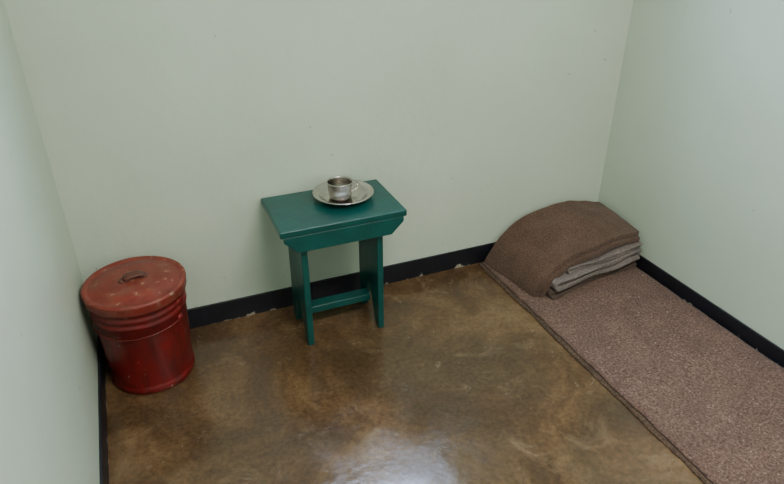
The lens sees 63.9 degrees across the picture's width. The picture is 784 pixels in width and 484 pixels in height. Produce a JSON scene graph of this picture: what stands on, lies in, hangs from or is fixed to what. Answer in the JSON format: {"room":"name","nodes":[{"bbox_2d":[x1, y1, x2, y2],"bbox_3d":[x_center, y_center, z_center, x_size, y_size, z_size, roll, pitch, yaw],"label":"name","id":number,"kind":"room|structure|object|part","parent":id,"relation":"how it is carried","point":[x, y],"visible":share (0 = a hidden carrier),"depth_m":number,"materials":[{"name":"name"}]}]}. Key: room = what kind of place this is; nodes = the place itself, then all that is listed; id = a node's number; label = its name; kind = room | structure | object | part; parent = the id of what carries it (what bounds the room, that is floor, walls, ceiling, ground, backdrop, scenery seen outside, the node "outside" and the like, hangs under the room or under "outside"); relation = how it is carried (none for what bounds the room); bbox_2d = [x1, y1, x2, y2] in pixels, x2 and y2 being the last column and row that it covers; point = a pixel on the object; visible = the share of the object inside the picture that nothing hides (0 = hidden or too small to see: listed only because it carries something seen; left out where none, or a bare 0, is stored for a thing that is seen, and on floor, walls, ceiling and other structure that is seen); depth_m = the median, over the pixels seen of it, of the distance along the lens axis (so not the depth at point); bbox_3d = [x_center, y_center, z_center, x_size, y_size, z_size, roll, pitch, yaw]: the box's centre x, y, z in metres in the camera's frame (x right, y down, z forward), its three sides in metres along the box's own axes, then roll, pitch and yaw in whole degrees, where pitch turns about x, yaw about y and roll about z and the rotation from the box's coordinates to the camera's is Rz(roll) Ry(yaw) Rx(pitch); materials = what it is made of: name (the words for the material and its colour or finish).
{"room":"prison interior","nodes":[
{"label":"prison interior","id":0,"kind":"room"},
{"bbox_2d":[0,0,99,483],"bbox_3d":[-0.663,-0.059,0.617,0.200,2.600,3.258,-12,31,-20],"label":"wall","id":1,"kind":"structure","parent":0,"point":[49,420],"depth_m":1.51,"materials":[{"name":"paint"}]},
{"bbox_2d":[97,334,108,483],"bbox_3d":[-0.565,1.016,1.262,0.009,0.092,2.849,-12,31,-20],"label":"baseboard","id":2,"kind":"structure","parent":1,"relation":"attached to","point":[102,402],"depth_m":2.03,"materials":[{"name":"black rubber"}]},
{"bbox_2d":[3,0,632,308],"bbox_3d":[-0.088,-0.989,2.273,2.328,2.600,0.200,-12,31,-20],"label":"wall","id":3,"kind":"structure","parent":0,"point":[165,126],"depth_m":2.35,"materials":[{"name":"paint"}]},
{"bbox_2d":[187,242,495,328],"bbox_3d":[-0.048,0.152,2.802,2.328,0.092,0.009,-12,31,-20],"label":"baseboard","id":4,"kind":"structure","parent":3,"relation":"attached to","point":[209,314],"depth_m":2.72,"materials":[{"name":"black rubber"}]},
{"bbox_2d":[105,262,703,483],"bbox_3d":[0.503,0.879,1.704,2.728,0.100,3.258,-12,31,-20],"label":"floor","id":5,"kind":"structure","parent":0,"point":[460,383],"depth_m":2.15,"materials":[{"name":"concrete"}]},
{"bbox_2d":[80,256,194,394],"bbox_3d":[-0.881,0.286,2.232,0.339,0.416,0.340,-12,31,-20],"label":"metal bucket","id":6,"kind":"object","parent":5,"relation":"on","point":[137,306],"visible":1,"depth_m":2.13,"materials":[{"name":"red paint"}]},
{"bbox_3d":[-0.881,0.114,2.135,0.102,0.021,0.042,-19,34,-30],"label":"lid handle","id":7,"kind":"part","parent":6,"relation":"part of","materials":[{"name":"brown paint"}]},
{"bbox_3d":[-0.881,0.142,2.151,0.339,0.049,0.340,-12,31,-20],"label":"bucket lid","id":8,"kind":"part","parent":6,"relation":"part of","materials":[{"name":"red paint"}]},
{"bbox_3d":[-0.900,0.274,2.144,0.326,0.032,0.177,8,30,13],"label":"bail handle","id":9,"kind":"part","parent":6,"relation":"part of","materials":[{"name":"red paint"}]},
{"bbox_2d":[261,179,406,345],"bbox_3d":[-0.223,0.086,2.478,0.476,0.525,0.308,-12,31,-20],"label":"wooden stool","id":10,"kind":"object","parent":5,"relation":"on","point":[304,223],"visible":0.97,"depth_m":2.32,"materials":[{"name":"teal paint"}]},
{"bbox_3d":[-0.354,0.136,2.415,0.024,0.499,0.220,-12,31,-20],"label":"panel","id":11,"kind":"part","parent":10,"relation":"part of","materials":[{"name":"teal paint"}]},
{"bbox_2d":[312,179,373,205],"bbox_3d":[-0.185,-0.182,2.390,0.233,0.026,0.233,-12,31,-20],"label":"plate","id":12,"kind":"object","parent":10,"relation":"on","point":[364,191],"visible":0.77,"depth_m":2.39,"materials":[{"name":"silver metal"}]},
{"bbox_2d":[326,176,358,200],"bbox_3d":[-0.182,-0.204,2.383,0.134,0.067,0.100,-17,34,-28],"label":"mug","id":13,"kind":"object","parent":12,"relation":"on","point":[339,187],"depth_m":2.35,"materials":[{"name":"silver metal"}]},
{"bbox_3d":[-0.085,0.081,2.514,0.024,0.499,0.220,-12,31,-20],"label":"panel","id":14,"kind":"part","parent":10,"relation":"part of","materials":[{"name":"teal paint"}]},
{"bbox_2d":[479,262,783,483],"bbox_3d":[1.081,0.466,2.314,0.666,0.020,1.905,-12,31,-20],"label":"mat","id":15,"kind":"object","parent":5,"relation":"on","point":[716,402],"visible":0.81,"depth_m":2.29,"materials":[{"name":"fabric"}]},
{"bbox_2d":[484,200,641,298],"bbox_3d":[0.801,0.018,2.854,0.635,0.232,0.402,-12,31,-20],"label":"folded blankets","id":16,"kind":"object","parent":15,"relation":"on","point":[554,250],"visible":1,"depth_m":2.80,"materials":[{"name":"brown fabric"}]},
{"bbox_2d":[566,242,641,273],"bbox_3d":[0.900,0.018,2.875,0.437,0.040,0.289,-12,31,-20],"label":"blanket","id":17,"kind":"object","parent":16,"relation":"on","point":[609,257],"depth_m":2.76,"materials":[{"name":"grey fabric"}]},
{"bbox_2d":[598,0,783,349],"bbox_3d":[1.669,-0.538,1.469,0.200,2.600,3.258,-12,31,-20],"label":"wall","id":18,"kind":"structure","parent":0,"point":[694,160],"depth_m":2.46,"materials":[{"name":"paint"}]},
{"bbox_2d":[636,254,783,367],"bbox_3d":[1.574,0.586,2.049,0.009,0.072,2.849,-12,31,-20],"label":"baseboard","id":19,"kind":"structure","parent":18,"relation":"attached to","point":[745,333],"depth_m":2.56,"materials":[{"name":"black rubber"}]}
]}

